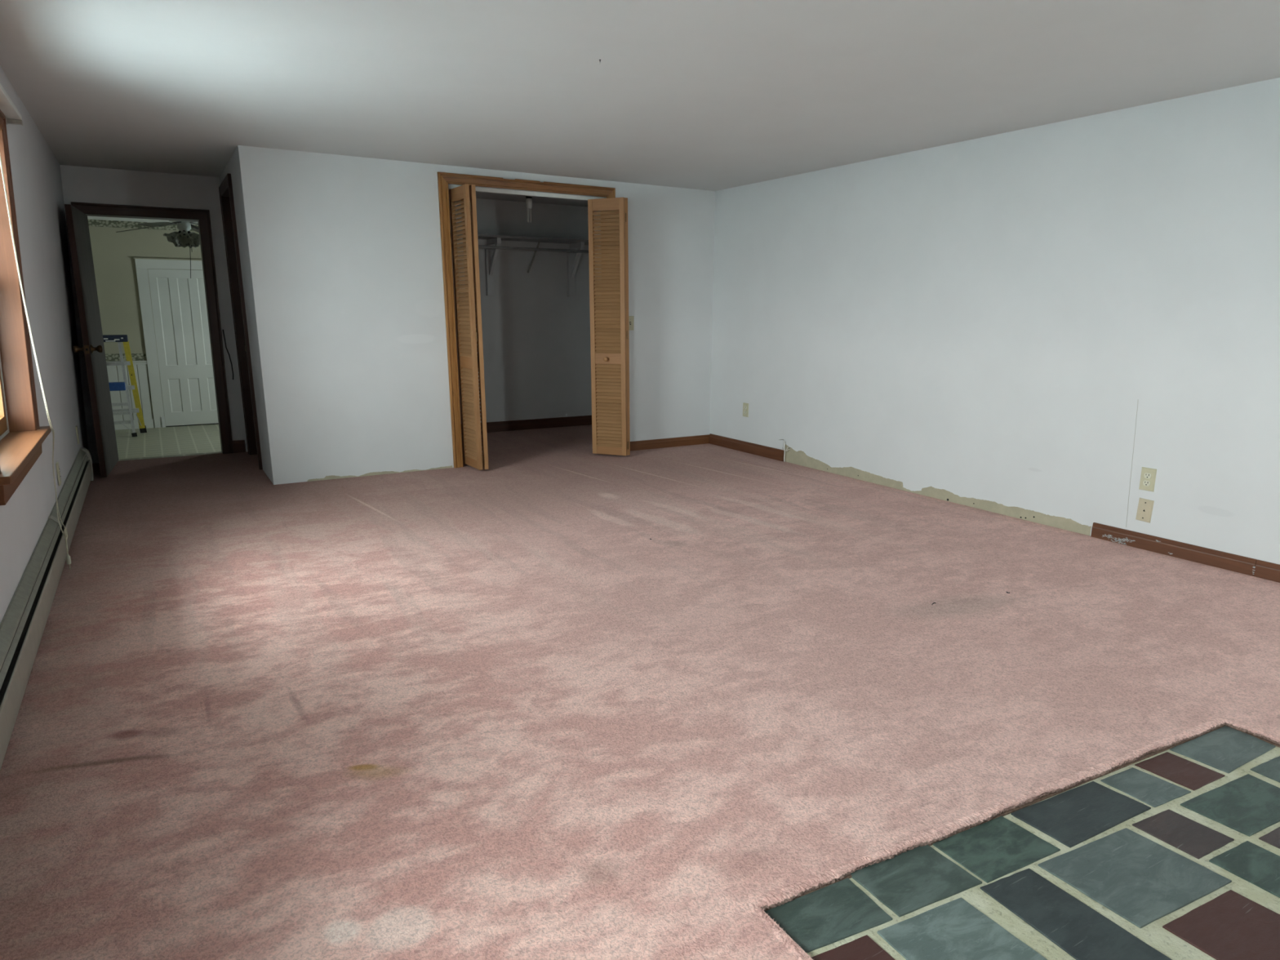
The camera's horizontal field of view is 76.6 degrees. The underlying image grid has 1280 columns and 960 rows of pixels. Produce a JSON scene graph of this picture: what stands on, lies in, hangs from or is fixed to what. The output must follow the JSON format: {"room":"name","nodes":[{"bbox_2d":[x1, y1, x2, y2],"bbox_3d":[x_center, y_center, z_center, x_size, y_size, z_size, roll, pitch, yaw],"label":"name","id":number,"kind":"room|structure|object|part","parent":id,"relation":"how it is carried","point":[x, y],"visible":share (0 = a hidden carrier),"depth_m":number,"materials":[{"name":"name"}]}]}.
{"room":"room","nodes":[
{"label":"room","id":0,"kind":"room"},
{"bbox_2d":[0,66,88,623],"bbox_3d":[-2.108,-0.303,2.470,0.243,2.510,8.518,-7,14,-30],"label":"wall","id":1,"kind":"structure","parent":0,"point":[36,174],"depth_m":4.10,"materials":[{"name":"white paint"}]},
{"bbox_2d":[0,109,51,505],"bbox_3d":[-2.365,-0.682,2.880,0.218,1.370,1.265,-7,14,-30],"label":"window","id":2,"kind":"structure","parent":1,"relation":"in","point":[22,437],"depth_m":3.33,"materials":[{"name":"brown wood"}]},
{"bbox_3d":[-2.392,-0.414,2.909,0.048,0.598,0.981,-7,14,-30],"label":"sash","id":3,"kind":"part","parent":2,"relation":"part of","materials":[{"name":"brown wood"}]},
{"bbox_3d":[-2.421,-0.110,2.956,0.082,0.017,1.005,-7,14,-30],"label":"sill","id":4,"kind":"part","parent":2,"relation":"part of","materials":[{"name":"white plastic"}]},
{"bbox_3d":[-2.564,-0.836,3.350,0.058,1.265,0.065,-7,14,-30],"label":"casing leg","id":5,"kind":"part","parent":2,"relation":"part of","materials":[{"name":"brown wood"}]},
{"bbox_2d":[0,83,71,568],"bbox_3d":[-2.291,-0.459,3.019,0.075,1.963,1.462,-7,14,-30],"label":"window blind","id":6,"kind":"object","parent":2,"relation":"attached to","point":[8,108],"visible":1,"depth_m":3.24,"materials":[{"name":"white plastic"}]},
{"bbox_2d":[0,448,93,769],"bbox_3d":[-2.265,0.421,3.058,0.065,0.224,5.905,-7,14,-30],"label":"baseboard heater","id":7,"kind":"object","parent":1,"relation":"attached to","point":[22,626],"visible":0.92,"depth_m":2.85,"materials":[{"name":"metal"}]},
{"bbox_2d":[55,462,61,485],"bbox_3d":[-2.982,-0.032,4.164,0.009,0.116,0.072,-7,14,-30],"label":"electrical outlet","id":8,"kind":"object","parent":1,"relation":"attached to","point":[57,463],"visible":1,"depth_m":4.14,"materials":[{"name":"beige plastic"}]},
{"bbox_2d":[75,425,79,444],"bbox_3d":[-3.712,-0.298,5.353,0.007,0.116,0.072,-7,14,-30],"label":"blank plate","id":9,"kind":"object","parent":1,"relation":"attached to","point":[76,427],"visible":1,"depth_m":5.33,"materials":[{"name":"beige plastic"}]},
{"bbox_2d":[64,204,119,477],"bbox_3d":[-3.883,-0.972,5.767,0.167,1.812,0.732,-6,13,-26],"label":"door","id":10,"kind":"structure","parent":1,"relation":"in","point":[93,348],"depth_m":5.62,"materials":[{"name":"brown wood"}]},
{"bbox_3d":[-3.797,-0.885,5.491,0.066,0.063,0.064,-6,13,-26],"label":"knob","id":11,"kind":"part","parent":10,"relation":"part of","materials":[{"name":"gold metal"}]},
{"bbox_3d":[-3.724,-0.878,5.460,0.025,0.057,0.002,-6,13,-26],"label":"latch plate","id":12,"kind":"part","parent":10,"relation":"part of","materials":[{"name":"gold metal"}]},
{"bbox_3d":[-3.706,-0.894,5.535,0.066,0.063,0.064,-6,13,-26],"label":"knob","id":13,"kind":"part","parent":10,"relation":"part of","materials":[{"name":"gold metal"}]},
{"bbox_2d":[87,215,201,427],"bbox_3d":[-5.424,-1.918,9.632,4.250,2.746,0.116,-7,14,-30],"label":"wall","id":14,"kind":"structure","parent":0,"point":[113,252],"depth_m":9.24,"materials":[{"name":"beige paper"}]},
{"bbox_2d":[106,360,154,430],"bbox_3d":[-6.451,-0.925,9.148,1.600,0.791,0.034,-7,14,-30],"label":"wainscot","id":15,"kind":"structure","parent":14,"relation":"attached to","point":[141,366],"depth_m":9.46,"materials":[{"name":"white paint"}]},
{"bbox_3d":[-6.458,-0.591,9.226,1.598,0.105,0.016,-7,14,-30],"label":"board","id":16,"kind":"part","parent":15,"relation":"part of","materials":[{"name":"white paint"}]},
{"bbox_3d":[-6.449,-1.291,9.070,1.600,0.043,0.033,-7,14,-30],"label":"chair rail","id":17,"kind":"part","parent":15,"relation":"part of","materials":[{"name":"white paint"}]},
{"bbox_3d":[-5.392,-3.005,9.358,4.050,0.086,0.016,-7,14,-30],"label":"picture rail","id":18,"kind":"part","parent":14,"relation":"part of","materials":[{"name":"white paint"}]},
{"bbox_2d":[133,257,202,427],"bbox_3d":[-5.357,-1.623,9.666,0.960,1.954,0.034,-7,14,-30],"label":"door frame","id":19,"kind":"structure","parent":14,"relation":"attached to","point":[142,264],"depth_m":9.44,"materials":[{"name":"white paint"}]},
{"bbox_3d":[-5.713,-1.524,9.477,0.112,1.836,0.022,-7,14,-30],"label":"casing leg","id":20,"kind":"part","parent":19,"relation":"part of","materials":[{"name":"white paint"}]},
{"bbox_2d":[147,268,218,426],"bbox_3d":[-5.362,-1.564,9.686,0.710,1.832,0.016,-7,14,-30],"label":"door","id":21,"kind":"structure","parent":14,"relation":"in","point":[179,304],"depth_m":9.64,"materials":[{"name":"white paint"}]},
{"bbox_3d":[-5.542,-1.853,9.508,0.122,1.015,0.006,-7,14,-30],"label":"panel","id":22,"kind":"part","parent":21,"relation":"part of","materials":[{"name":"white paint"}]},
{"bbox_3d":[-5.547,-1.009,9.686,0.122,0.400,0.006,-7,14,-30],"label":"panel","id":23,"kind":"part","parent":21,"relation":"part of","materials":[{"name":"white paint"}]},
{"bbox_3d":[-5.367,-1.873,9.611,0.119,1.015,0.006,-7,14,-30],"label":"panel","id":24,"kind":"part","parent":21,"relation":"part of","materials":[{"name":"white paint"}]},
{"bbox_3d":[-5.372,-1.029,9.789,0.119,0.400,0.006,-7,14,-30],"label":"panel","id":25,"kind":"part","parent":21,"relation":"part of","materials":[{"name":"white paint"}]},
{"bbox_3d":[-5.183,-1.895,9.718,0.134,1.015,0.006,-7,14,-30],"label":"panel","id":26,"kind":"part","parent":21,"relation":"part of","materials":[{"name":"white paint"}]},
{"bbox_3d":[-5.188,-1.051,9.896,0.134,0.400,0.006,-7,14,-30],"label":"panel","id":27,"kind":"part","parent":21,"relation":"part of","materials":[{"name":"white paint"}]},
{"bbox_2d":[60,164,248,463],"bbox_3d":[-3.919,-1.200,6.209,3.150,2.900,0.140,-7,14,-30],"label":"wall","id":28,"kind":"structure","parent":0,"point":[79,184],"depth_m":6.15,"materials":[{"name":"white paint"}]},
{"bbox_2d":[71,201,233,461],"bbox_3d":[-3.758,-1.109,6.317,0.886,1.940,0.167,-7,14,-30],"label":"door frame","id":29,"kind":"structure","parent":28,"relation":"attached to","point":[202,216],"depth_m":6.36,"materials":[{"name":"brown wood"}]},
{"bbox_3d":[-3.374,-1.147,6.457,0.078,1.920,0.022,-7,14,-30],"label":"casing leg","id":30,"kind":"part","parent":29,"relation":"part of","materials":[{"name":"brown wood"}]},
{"bbox_2d":[222,329,233,379],"bbox_3d":[-3.311,-1.007,6.522,0.049,0.401,0.013,-7,14,-30],"label":"hanging cord","id":31,"kind":"object","parent":28,"relation":"hanging from","point":[223,330],"visible":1,"depth_m":6.52,"materials":[{"name":"plastic"}]},
{"bbox_2d":[232,440,245,453],"bbox_3d":[-3.309,-0.271,6.690,0.096,0.114,0.013,-7,14,-30],"label":"baseboard","id":32,"kind":"structure","parent":28,"relation":"attached to","point":[238,446],"depth_m":6.68,"materials":[{"name":"brown wood"}]},
{"bbox_2d":[115,423,221,458],"bbox_3d":[-4.475,-0.287,8.336,4.050,0.100,3.752,-7,14,-30],"label":"floor","id":33,"kind":"structure","parent":0,"point":[177,440],"depth_m":8.65,"materials":[{"name":"plastic"}]},
{"bbox_2d":[102,334,146,436],"bbox_3d":[-5.818,-1.027,8.902,0.585,1.109,0.325,-7,14,-30],"label":"step ladder","id":34,"kind":"object","parent":33,"relation":"on","point":[113,386],"visible":0.59,"depth_m":8.93,"materials":[{"name":"metal"}]},
{"bbox_2d":[108,382,125,391],"bbox_3d":[-5.777,-1.018,8.833,0.290,0.087,0.120,-7,14,-30],"label":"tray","id":35,"kind":"object","parent":34,"relation":"on","point":[113,386],"depth_m":8.82,"materials":[{"name":"blue plastic"}]},
{"bbox_3d":[-5.647,-1.008,8.921,0.166,1.020,0.034,11,16,41],"label":"rail","id":36,"kind":"part","parent":34,"relation":"part of","materials":[{"name":"metal"}]},
{"bbox_3d":[-5.664,-1.060,9.081,0.063,0.988,0.178,-1,12,-5],"label":"rail","id":37,"kind":"part","parent":34,"relation":"part of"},
{"bbox_2d":[219,148,271,481],"bbox_3d":[-2.850,-1.051,5.994,0.150,2.510,1.411,-7,14,-30],"label":"wall","id":38,"kind":"structure","parent":0,"point":[232,166],"depth_m":5.55,"materials":[{"name":"white paint"}]},
{"bbox_2d":[218,173,262,469],"bbox_3d":[-2.960,-1.160,6.138,0.168,2.082,0.784,-7,14,-30],"label":"door frame","id":39,"kind":"structure","parent":38,"relation":"attached to","point":[225,188],"depth_m":6.28,"materials":[{"name":"brown wood"}]},
{"bbox_3d":[-3.193,-1.218,6.408,0.051,2.082,0.072,-7,14,-30],"label":"casing leg","id":40,"kind":"part","parent":39,"relation":"part of","materials":[{"name":"brown wood"}]},
{"bbox_2d":[235,145,715,484],"bbox_3d":[-0.965,-1.093,6.244,3.648,2.510,0.116,-7,14,-30],"label":"wall","id":41,"kind":"structure","parent":0,"point":[344,252],"depth_m":5.66,"materials":[{"name":"white paint"}]},
{"bbox_2d":[448,184,488,470],"bbox_3d":[-1.218,-1.077,5.887,0.129,1.987,0.329,-8,14,-30],"label":"door","id":42,"kind":"structure","parent":41,"relation":"in","point":[467,304],"depth_m":5.83,"materials":[{"name":"brown wood"}]},
{"bbox_3d":[-1.264,-2.000,5.665,0.022,0.088,0.244,-8,15,-32],"label":"rail","id":43,"kind":"part","parent":42,"relation":"part of","materials":[{"name":"brown wood"}]},
{"bbox_3d":[-1.257,-0.858,5.915,0.022,0.084,0.244,-8,15,-32],"label":"rail","id":44,"kind":"part","parent":42,"relation":"part of","materials":[{"name":"brown wood"}]},
{"bbox_3d":[-1.252,-0.133,6.073,0.022,0.064,0.244,-8,15,-32],"label":"rail","id":45,"kind":"part","parent":42,"relation":"part of","materials":[{"name":"brown wood"}]},
{"bbox_2d":[437,171,615,467],"bbox_3d":[-0.829,-1.199,6.294,1.446,2.119,0.140,-7,14,-30],"label":"door frame","id":46,"kind":"structure","parent":41,"relation":"attached to","point":[446,181],"depth_m":5.95,"materials":[{"name":"brown wood"}]},
{"bbox_3d":[-1.376,-1.120,5.907,0.102,2.118,0.020,-7,14,-30],"label":"casing leg","id":47,"kind":"part","parent":46,"relation":"part of","materials":[{"name":"brown wood"}]},
{"bbox_3d":[-0.222,-1.256,6.583,0.101,2.118,0.020,-7,14,-30],"label":"casing leg","id":48,"kind":"part","parent":46,"relation":"part of","materials":[{"name":"brown wood"}]},
{"bbox_2d":[587,197,630,455],"bbox_3d":[-0.255,-1.187,6.438,0.228,1.987,0.315,-8,14,-30],"label":"door","id":49,"kind":"structure","parent":41,"relation":"in","point":[608,300],"depth_m":6.39,"materials":[{"name":"brown wood"}]},
{"bbox_3d":[-0.258,-2.108,6.204,0.226,0.088,0.022,5,13,22],"label":"rail","id":50,"kind":"part","parent":49,"relation":"part of","materials":[{"name":"brown wood"}]},
{"bbox_3d":[-0.251,-0.966,6.454,0.226,0.084,0.022,5,13,22],"label":"rail","id":51,"kind":"part","parent":49,"relation":"part of","materials":[{"name":"brown wood"}]},
{"bbox_3d":[-0.246,-0.241,6.612,0.226,0.064,0.022,5,13,22],"label":"rail","id":52,"kind":"part","parent":49,"relation":"part of","materials":[{"name":"brown wood"}]},
{"bbox_3d":[-0.196,-1.196,6.481,0.028,1.987,0.300,-11,16,-40],"label":"panel","id":53,"kind":"part","parent":49,"relation":"part of","materials":[{"name":"brown wood"}]},
{"bbox_2d":[628,315,633,330],"bbox_3d":[-0.077,-1.288,6.664,0.072,0.116,0.021,-7,14,-30],"label":"light switch","id":54,"kind":"object","parent":41,"relation":"attached to","point":[630,317],"visible":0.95,"depth_m":6.67,"materials":[{"name":"beige plastic"}]},
{"bbox_2d":[630,434,709,450],"bbox_3d":[0.228,-0.318,7.062,0.930,0.088,0.013,-7,14,-30],"label":"baseboard","id":55,"kind":"structure","parent":41,"relation":"attached to","point":[700,439],"depth_m":7.07,"materials":[{"name":"brown wood"}]},
{"bbox_2d":[448,198,600,422],"bbox_3d":[-1.424,-1.417,7.765,2.843,2.510,0.110,-7,14,-30],"label":"wall","id":56,"kind":"structure","parent":0,"point":[536,336],"depth_m":7.91,"materials":[{"name":"grey paint"}]},
{"bbox_2d":[450,232,599,297],"bbox_3d":[-1.274,-1.974,7.495,2.743,0.525,0.303,-7,14,-30],"label":"closet shelf","id":57,"kind":"object","parent":56,"relation":"attached to","point":[491,255],"visible":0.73,"depth_m":7.64,"materials":[{"name":"grey paint"}]},
{"bbox_3d":[-1.335,-2.180,7.412,0.036,0.048,0.260,-7,14,-30],"label":"bracket arm","id":58,"kind":"part","parent":57,"relation":"part of","materials":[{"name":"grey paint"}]},
{"bbox_2d":[451,244,599,253],"bbox_3d":[-1.216,-2.108,7.369,2.743,0.026,0.026,-7,14,-30],"label":"closet rod","id":59,"kind":"object","parent":57,"relation":"attached to","point":[479,246],"visible":0.32,"depth_m":7.49,"materials":[{"name":"grey paint"}]},
{"bbox_3d":[-0.612,-2.265,7.835,0.036,0.048,0.260,-7,14,-30],"label":"bracket arm","id":60,"kind":"part","parent":57,"relation":"part of","materials":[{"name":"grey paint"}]},
{"bbox_2d":[461,415,591,432],"bbox_3d":[-1.355,-0.518,7.927,2.741,0.109,0.013,-7,14,-30],"label":"baseboard","id":61,"kind":"structure","parent":56,"relation":"attached to","point":[510,425],"depth_m":8.12,"materials":[{"name":"brown wood"}]},
{"bbox_2d":[0,424,1279,959],"bbox_3d":[-0.082,0.382,3.938,4.746,0.023,8.360,-7,14,-30],"label":"floor","id":62,"kind":"structure","parent":0,"point":[467,712],"depth_m":2.52,"materials":[{"name":"pink carpet"}]},
{"bbox_2d":[764,725,1279,959],"bbox_3d":[1.460,0.989,1.246,1.760,0.049,2.040,-7,14,-30],"label":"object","id":63,"kind":"object","parent":62,"relation":"in","point":[1174,853],"visible":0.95,"depth_m":1.74,"materials":[{"name":"green tile"}]},
{"bbox_2d":[0,0,1279,206],"bbox_3d":[-0.108,-1.791,3.450,5.143,0.120,8.650,-7,14,-30],"label":"ceiling","id":64,"kind":"structure","parent":0,"point":[704,95],"depth_m":3.45,"materials":[{"name":"white paint"}]},
{"bbox_2d":[525,195,532,222],"bbox_3d":[-0.961,-2.364,7.029,0.110,0.247,0.110,-7,14,-30],"label":"closet light","id":65,"kind":"object","parent":64,"relation":"attached to","point":[528,198],"visible":0.8,"depth_m":7.01,"materials":[{"name":"metal"}]},
{"bbox_2d":[525,198,532,208],"bbox_3d":[-0.961,-2.394,7.023,0.060,0.085,0.060,-7,14,-30],"label":"socket","id":66,"kind":"object","parent":65,"relation":"attached to","point":[528,201],"depth_m":7.00,"materials":[{"name":"ceramic"}]},
{"bbox_2d":[709,77,1279,564],"bbox_3d":[2.033,-0.801,4.946,0.142,2.510,8.610,-7,14,-30],"label":"wall","id":67,"kind":"structure","parent":0,"point":[1021,324],"depth_m":4.50,"materials":[{"name":"white paint"}]},
{"bbox_2d":[742,402,748,417],"bbox_3d":[0.885,-0.588,6.805,0.009,0.116,0.072,-7,14,-30],"label":"electrical outlet","id":68,"kind":"object","parent":67,"relation":"attached to","point":[745,406],"visible":1,"depth_m":6.80,"materials":[{"name":"beige plastic"}]},
{"bbox_2d":[709,433,784,461],"bbox_3d":[0.883,-0.277,6.867,0.013,0.100,1.000,-7,14,-30],"label":"baseboard","id":69,"kind":"structure","parent":67,"relation":"attached to","point":[776,454],"depth_m":6.82,"materials":[{"name":"brown wood"}]},
{"bbox_2d":[779,439,790,462],"bbox_3d":[1.143,-0.231,6.423,0.020,0.184,0.123,-7,14,-30],"label":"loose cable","id":70,"kind":"object","parent":67,"relation":"attached to","point":[784,450],"visible":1,"depth_m":6.41,"materials":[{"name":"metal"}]},
{"bbox_2d":[1135,497,1154,523],"bbox_3d":[2.553,0.154,4.104,0.007,0.118,0.076,-7,14,-30],"label":"plate","id":71,"kind":"object","parent":67,"relation":"attached to","point":[1144,509],"visible":1,"depth_m":4.10,"materials":[{"name":"beige plastic"}]},
{"bbox_2d":[1138,466,1156,491],"bbox_3d":[2.550,-0.003,4.076,0.009,0.116,0.072,-7,14,-30],"label":"electrical outlet","id":72,"kind":"object","parent":67,"relation":"attached to","point":[1148,477],"visible":1,"depth_m":4.07,"materials":[{"name":"beige plastic"}]},
{"bbox_2d":[1142,480,1150,486],"bbox_3d":[2.548,0.016,4.079,0.004,0.027,0.034,-7,14,-30],"label":"receptacle","id":73,"kind":"object","parent":72,"relation":"attached to","point":[1145,482],"depth_m":4.08,"materials":[{"name":"beige plastic"}]},
{"bbox_2d":[1143,472,1151,478],"bbox_3d":[2.548,-0.022,4.071,0.004,0.027,0.034,-7,14,-30],"label":"receptacle","id":74,"kind":"object","parent":72,"relation":"attached to","point":[1146,475],"depth_m":4.07,"materials":[{"name":"beige plastic"}]},
{"bbox_2d":[1090,522,1279,582],"bbox_3d":[3.257,0.563,2.977,0.014,0.087,3.256,-7,14,-30],"label":"baseboard","id":75,"kind":"structure","parent":67,"relation":"attached to","point":[1216,558],"depth_m":3.93,"materials":[{"name":"brown wood"}]},
{"bbox_3d":[-4.472,-2.929,7.801,4.250,0.100,3.802,-7,14,-30],"label":"ceiling","id":76,"kind":"structure","parent":0,"visible":0},
{"bbox_2d":[115,220,199,278],"bbox_3d":[-4.559,-2.483,8.119,1.011,0.905,1.011,-11,16,-43],"label":"ceiling fan","id":77,"kind":"object","parent":76,"relation":"hanging from","point":[184,238],"visible":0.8,"depth_m":8.07,"materials":[{"name":"white wood"}]},
{"bbox_3d":[-4.988,-2.518,8.120,0.460,0.089,0.144,1,12,1],"label":"blade","id":78,"kind":"part","parent":77,"relation":"part of","materials":[{"name":"brown wood"}]},
{"bbox_3d":[-4.567,-2.425,7.691,0.144,0.089,0.460,1,12,1],"label":"blade","id":79,"kind":"part","parent":77,"relation":"part of","materials":[{"name":"brown wood"}]},
{"bbox_3d":[-4.653,-2.394,8.053,0.145,0.148,0.147,1,12,4],"label":"lamp shade","id":80,"kind":"part","parent":77,"relation":"part of","materials":[{"name":"clear glass"}]},
{"bbox_3d":[-4.505,-2.382,8.020,0.150,0.155,0.152,4,12,16],"label":"lamp shade","id":81,"kind":"part","parent":77,"relation":"part of","materials":[{"name":"clear glass"}]},
{"bbox_3d":[-4.537,-2.251,8.170,0.028,0.430,0.006,-7,14,-30],"label":"pull chain","id":82,"kind":"part","parent":77,"relation":"part of","materials":[{"name":"metal"}]},
{"bbox_3d":[-4.432,-2.410,8.148,0.147,0.152,0.150,10,15,37],"label":"lamp shade","id":83,"kind":"part","parent":77,"relation":"part of","materials":[{"name":"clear glass"}]},
{"bbox_3d":[-4.550,-2.603,8.533,0.144,0.089,0.460,1,12,1],"label":"blade","id":84,"kind":"part","parent":77,"relation":"part of","materials":[{"name":"brown wood"}]}
]}

